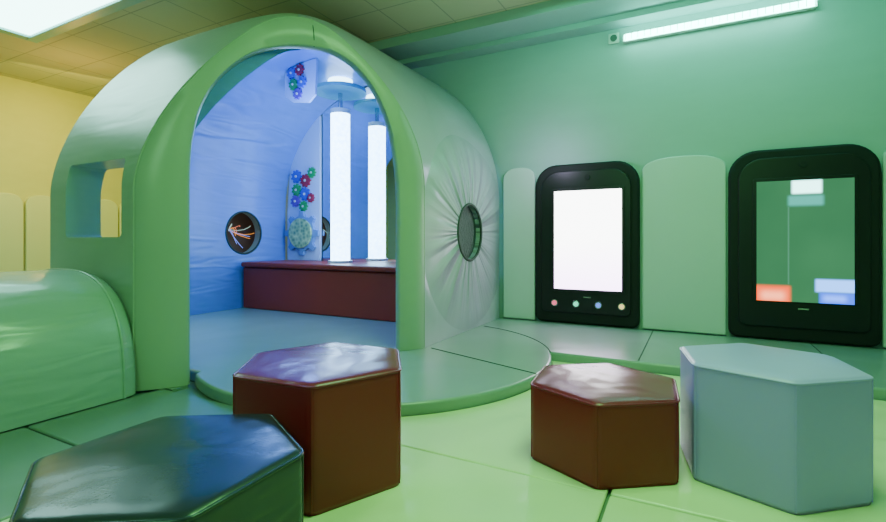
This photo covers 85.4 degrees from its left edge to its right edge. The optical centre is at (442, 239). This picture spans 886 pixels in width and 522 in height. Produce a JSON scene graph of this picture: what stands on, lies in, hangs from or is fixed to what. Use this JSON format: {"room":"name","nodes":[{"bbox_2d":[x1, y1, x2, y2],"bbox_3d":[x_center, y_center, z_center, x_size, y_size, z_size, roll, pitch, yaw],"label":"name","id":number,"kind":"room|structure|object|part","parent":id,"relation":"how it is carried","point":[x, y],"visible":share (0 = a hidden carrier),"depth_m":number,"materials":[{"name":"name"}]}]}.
{"room":"sensory playroom","nodes":[
{"label":"sensory playroom","id":0,"kind":"room"},
{"bbox_2d":[0,75,123,206],"bbox_3d":[-7.462,-0.665,5.569,0.100,3.570,8.060,0,0,28],"label":"wall","id":1,"kind":"structure","parent":0,"point":[36,120],"depth_m":7.50,"materials":[{"name":"beige paint"}]},
{"bbox_2d":[0,193,23,271],"bbox_3d":[-6.515,0.160,7.138,0.095,1.720,0.420,0,0,28],"label":"pad","id":2,"kind":"object","parent":1,"relation":"attached to","point":[11,205],"visible":0.81,"depth_m":7.17,"materials":[{"name":"yellow leather"}]},
{"bbox_2d":[24,195,49,270],"bbox_3d":[-6.304,0.160,7.536,0.095,1.720,0.420,0,0,28],"label":"pad","id":3,"kind":"object","parent":1,"relation":"attached to","point":[36,207],"visible":0.51,"depth_m":7.45,"materials":[{"name":"yellow leather"}]},
{"bbox_2d":[101,200,117,236],"bbox_3d":[-5.883,0.160,8.331,0.095,1.720,0.420,0,0,28],"label":"pad","id":4,"kind":"object","parent":1,"relation":"attached to","point":[109,209],"visible":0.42,"depth_m":8.36,"materials":[{"name":"beige plastic"}]},
{"bbox_2d":[118,204,120,236],"bbox_3d":[-5.672,0.160,8.729,0.095,1.720,0.420,0,0,28],"label":"pad","id":5,"kind":"object","parent":1,"relation":"attached to","point":[119,206],"visible":0.14,"depth_m":8.53,"materials":[{"name":"beige plastic"}]},
{"bbox_2d":[0,0,549,96],"bbox_3d":[-1.872,-2.500,2.609,12.550,0.100,8.060,0,0,28],"label":"ceiling","id":6,"kind":"structure","parent":0,"point":[84,59],"depth_m":5.46,"materials":[{"name":"tile"}]},
{"bbox_2d":[0,27,28,39],"bbox_3d":[-5.321,-2.420,4.995,0.120,0.059,1.610,0,0,28],"label":"frame","id":7,"kind":"object","parent":6,"relation":"attached to","point":[2,29],"visible":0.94,"depth_m":5.57,"materials":[{"name":"white metal"}]},
{"bbox_2d":[0,0,113,34],"bbox_3d":[-4.314,-2.430,4.462,2.160,0.020,1.610,0,0,28],"label":"ceiling light","id":8,"kind":"object","parent":6,"relation":"in","point":[28,17],"visible":1,"depth_m":5.11,"materials":[{"name":"white plastic"}]},
{"bbox_2d":[25,0,144,42],"bbox_3d":[-3.909,-2.420,5.226,2.400,0.059,0.120,0,0,28],"label":"frame","id":9,"kind":"object","parent":6,"relation":"attached to","point":[114,6],"visible":0.79,"depth_m":5.20,"materials":[{"name":"white metal"}]},
{"bbox_2d":[0,381,611,521],"bbox_3d":[-1.872,1.070,2.609,12.550,0.100,8.060,0,0,28],"label":"floor","id":10,"kind":"structure","parent":0,"point":[192,390],"depth_m":3.09,"materials":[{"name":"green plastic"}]},
{"bbox_2d":[0,428,73,521],"bbox_3d":[-2.141,1.010,1.716,0.978,0.020,1.418,0,0,28],"label":"floor mat","id":11,"kind":"object","parent":10,"relation":"on","point":[19,448],"visible":0.51,"depth_m":2.22,"materials":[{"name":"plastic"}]},
{"bbox_2d":[0,268,135,431],"bbox_3d":[-2.957,0.600,2.856,1.519,0.800,1.380,0,0,28],"label":"tunnel","id":12,"kind":"object","parent":10,"relation":"on","point":[66,340],"visible":1,"depth_m":2.81,"materials":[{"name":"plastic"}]},
{"bbox_2d":[28,389,232,445],"bbox_3d":[-1.631,1.010,2.679,0.978,0.020,0.738,0,0,28],"label":"floor mat","id":13,"kind":"object","parent":10,"relation":"on","point":[81,427],"visible":0.51,"depth_m":2.77,"materials":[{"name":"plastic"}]},
{"bbox_2d":[164,385,187,391],"bbox_3d":[-2.888,1.010,3.843,2.500,0.019,0.110,0,0,28],"label":"floor mat","id":14,"kind":"object","parent":10,"relation":"on","point":[174,389],"visible":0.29,"depth_m":3.25,"materials":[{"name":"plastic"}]},
{"bbox_2d":[1,446,605,521],"bbox_3d":[-0.693,1.010,1.374,1.878,0.020,2.168,0,0,28],"label":"floor mat","id":15,"kind":"object","parent":10,"relation":"on","point":[432,487],"visible":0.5,"depth_m":1.86,"materials":[{"name":"plastic"}]},
{"bbox_2d":[9,414,303,521],"bbox_3d":[-0.788,0.806,1.396,0.678,0.388,0.753,0,0,28],"label":"stool","id":16,"kind":"object","parent":15,"relation":"on","point":[230,467],"visible":1,"depth_m":1.29,"materials":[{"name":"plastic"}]},
{"bbox_2d":[232,342,401,515],"bbox_3d":[-0.520,0.756,2.101,0.751,0.488,0.692,0,0,28],"label":"stool","id":17,"kind":"object","parent":15,"relation":"on","point":[340,402],"visible":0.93,"depth_m":1.84,"materials":[{"name":"brown leather"}]},
{"bbox_2d":[401,361,608,496],"bbox_3d":[0.311,1.010,3.183,1.797,0.020,1.973,0,0,28],"label":"floor mat","id":18,"kind":"object","parent":10,"relation":"on","point":[497,434],"visible":0.38,"depth_m":2.43,"materials":[{"name":"plastic"}]},
{"bbox_2d":[530,363,679,489],"bbox_3d":[0.750,0.821,2.239,0.647,0.358,0.701,0,0,28],"label":"stool","id":19,"kind":"object","parent":18,"relation":"on","point":[601,426],"visible":1,"depth_m":1.96,"materials":[{"name":"brown leather"}]},
{"bbox_2d":[190,307,885,416],"bbox_3d":[0.761,0.973,3.756,8.930,0.095,3.410,0,0,28],"label":"platform","id":20,"kind":"object","parent":10,"relation":"on","point":[496,360],"visible":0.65,"depth_m":4.08,"materials":[{"name":"plastic"}]},
{"bbox_2d":[50,13,498,390],"bbox_3d":[-1.843,-0.625,5.048,3.849,3.250,3.512,0,0,28],"label":"padded play den","id":21,"kind":"object","parent":20,"relation":"on","point":[204,132],"visible":0.96,"depth_m":4.05,"materials":[{"name":"green leather"}]},
{"bbox_2d":[285,58,317,102],"bbox_3d":[-1.698,-1.870,5.705,0.500,0.500,0.065,0,0,28],"label":"board","id":22,"kind":"object","parent":21,"relation":"attached to","point":[300,79],"visible":1,"depth_m":5.68,"materials":[{"name":"white plastic"}]},
{"bbox_2d":[285,116,321,259],"bbox_3d":[-2.088,-0.756,7.125,0.656,2.108,0.120,0,0,28],"label":"board","id":23,"kind":"object","parent":21,"relation":"attached to","point":[304,232],"visible":1,"depth_m":7.07,"materials":[{"name":"white plastic"}]},
{"bbox_2d":[323,87,395,261],"bbox_3d":[-0.606,-0.905,6.400,2.580,2.410,0.025,0,0,28],"label":"wall mirror","id":24,"kind":"object","parent":21,"relation":"attached to","point":[372,178],"visible":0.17,"depth_m":6.62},
{"bbox_2d":[241,260,395,321],"bbox_3d":[-1.120,0.614,6.155,3.260,0.628,0.850,0,0,28],"label":"bench","id":25,"kind":"object","parent":20,"relation":"on","point":[361,290],"visible":0.57,"depth_m":5.90,"materials":[{"name":"brown leather"}]},
{"bbox_2d":[317,76,365,262],"bbox_3d":[-1.351,-0.901,6.317,0.680,2.398,0.680,0,0,28],"label":"tube","id":26,"kind":"object","parent":25,"relation":"on","point":[339,88],"visible":0.95,"depth_m":6.21,"materials":[{"name":"white plastic"}]},
{"bbox_3d":[-1.351,-1.830,6.317,0.060,0.240,0.060,0,0,28],"label":"mount rod","id":27,"kind":"part","parent":26,"relation":"part of","materials":[{"name":"metal"}]},
{"bbox_2d":[328,76,352,82],"bbox_3d":[-1.351,-2.040,6.317,0.320,0.120,0.320,0,0,28],"label":"light","id":28,"kind":"object","parent":26,"relation":"on","point":[336,78],"depth_m":6.17,"materials":[{"name":"white plastic"}]},
{"bbox_3d":[-1.351,-1.955,6.317,0.680,0.050,0.680,0,0,28],"label":"mount plate","id":29,"kind":"part","parent":26,"relation":"part of","materials":[{"name":"plastic"}]},
{"bbox_2d":[601,496,718,521],"bbox_3d":[0.810,1.010,0.578,1.498,0.020,2.168,0,0,28],"label":"floor mat","id":30,"kind":"object","parent":10,"relation":"on","point":[617,509],"visible":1,"depth_m":1.75,"materials":[{"name":"plastic"}]},
{"bbox_2d":[611,373,885,521],"bbox_3d":[2.742,1.010,1.898,3.678,0.020,1.948,0,0,28],"label":"floor mat","id":31,"kind":"object","parent":10,"relation":"on","point":[690,496],"visible":0.3,"depth_m":1.85,"materials":[{"name":"plastic"}]},
{"bbox_2d":[680,343,873,514],"bbox_3d":[1.389,0.751,2.071,0.667,0.498,0.694,0,0,28],"label":"stool","id":32,"kind":"object","parent":31,"relation":"on","point":[786,430],"visible":1,"depth_m":1.81,"materials":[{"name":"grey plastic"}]},
{"bbox_2d":[285,0,885,349],"bbox_3d":[0.037,-0.665,6.215,12.550,3.570,0.100,0,0,28],"label":"wall","id":33,"kind":"structure","parent":0,"point":[816,77],"depth_m":4.87,"materials":[{"name":"paint"}]},
{"bbox_2d":[503,168,535,319],"bbox_3d":[0.900,0.039,5.665,0.390,1.778,0.055,0,0,28],"label":"wall panel","id":34,"kind":"object","parent":33,"relation":"attached to","point":[519,184],"visible":1,"depth_m":5.63,"materials":[{"name":"plastic"}]},
{"bbox_2d":[368,0,684,59],"bbox_3d":[-0.129,-2.395,5.901,12.550,0.110,0.610,0,0,28],"label":"ceiling beam","id":35,"kind":"structure","parent":33,"relation":"attached to","point":[550,14],"depth_m":5.26,"materials":[{"name":"paint"}]},
{"bbox_2d":[397,0,761,68],"bbox_3d":[-0.035,-2.310,6.078,12.550,0.060,0.210,0,0,28],"label":"trim","id":36,"kind":"structure","parent":33,"relation":"attached to","point":[687,7],"depth_m":5.22,"materials":[{"name":"paint"}]},
{"bbox_2d":[536,161,639,327],"bbox_3d":[1.563,0.040,5.277,1.115,1.770,0.120,0,0,28],"label":"surround","id":37,"kind":"object","parent":33,"relation":"attached to","point":[632,320],"depth_m":5.21,"materials":[{"name":"black plastic"}]},
{"bbox_3d":[1.542,0.020,5.237,0.955,1.560,0.030,0,0,28],"label":"bezel","id":38,"kind":"part","parent":37,"relation":"part of","materials":[{"name":"black plastic"}]},
{"bbox_2d":[552,186,624,293],"bbox_3d":[1.564,0.000,5.209,0.770,1.140,0.020,0,0,28],"label":"wall panel","id":39,"kind":"object","parent":37,"relation":"attached to","point":[606,187],"visible":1,"depth_m":5.14,"materials":[{"name":"glowing white display screen"},{"name":"glass"}]},
{"bbox_2d":[554,188,621,291],"bbox_3d":[1.559,0.000,5.199,0.710,1.080,0.012,0,0,28],"label":"screen","id":40,"kind":"object","parent":39,"relation":"attached to","point":[587,223],"visible":1,"depth_m":5.18,"materials":[{"name":"white glass"}]},
{"bbox_2d":[608,32,618,44],"bbox_3d":[1.842,-2.175,5.178,0.110,0.110,0.035,0,0,28],"label":"wall socket","id":41,"kind":"object","parent":33,"relation":"attached to","point":[613,38],"visible":1,"depth_m":5.17,"materials":[{"name":"white plastic"}]},
{"bbox_2d":[610,35,616,41],"bbox_3d":[1.838,-2.175,5.171,0.070,0.070,0.020,0,0,28],"label":"outlet","id":42,"kind":"object","parent":41,"relation":"attached to","point":[613,38],"depth_m":5.16,"materials":[{"name":"plastic"}]},
{"bbox_2d":[642,155,725,334],"bbox_3d":[2.425,0.039,4.857,0.760,1.778,0.055,0,0,28],"label":"wall panel","id":43,"kind":"object","parent":33,"relation":"attached to","point":[684,197],"visible":1,"depth_m":4.82,"materials":[{"name":"plastic"}]},
{"bbox_2d":[623,0,817,43],"bbox_3d":[2.652,-2.135,4.731,1.660,0.070,0.065,0,0,28],"label":"housing","id":44,"kind":"object","parent":33,"relation":"attached to","point":[816,5],"visible":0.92,"depth_m":4.68,"materials":[{"name":"white plastic"}]},
{"bbox_2d":[624,0,814,40],"bbox_3d":[2.628,-2.135,4.685,1.620,0.060,0.040,0,0,28],"label":"tube","id":45,"kind":"object","parent":44,"relation":"attached to","point":[802,4],"visible":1,"depth_m":4.62,"materials":[{"name":"white plastic"}]},
{"bbox_2d":[728,144,880,346],"bbox_3d":[3.258,0.040,4.380,1.130,1.770,0.120,0,0,28],"label":"surround","id":46,"kind":"object","parent":33,"relation":"attached to","point":[872,338],"depth_m":4.32,"materials":[{"name":"black plastic"}]},
{"bbox_3d":[3.237,0.020,4.340,0.970,1.560,0.030,0,0,28],"label":"bezel","id":47,"kind":"part","parent":46,"relation":"part of","materials":[{"name":"black plastic"}]},
{"bbox_2d":[753,174,858,305],"bbox_3d":[3.243,0.000,4.319,0.770,1.140,0.020,0,0,28],"label":"wall panel","id":48,"kind":"object","parent":46,"relation":"attached to","point":[856,176],"visible":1,"depth_m":4.29,"materials":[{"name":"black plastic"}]},
{"bbox_2d":[757,177,854,304],"bbox_3d":[3.239,0.010,4.311,0.710,1.100,0.010,0,0,28],"label":"screen","id":49,"kind":"object","parent":48,"relation":"attached to","point":[806,228],"visible":1,"depth_m":4.30,"materials":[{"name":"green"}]},
{"bbox_2d":[882,151,885,347],"bbox_3d":[4.130,0.039,3.954,0.780,1.778,0.055,0,0,28],"label":"pad","id":50,"kind":"object","parent":33,"relation":"attached to","point":[884,153],"visible":1,"depth_m":4.11,"materials":[{"name":"plastic"}]}
]}

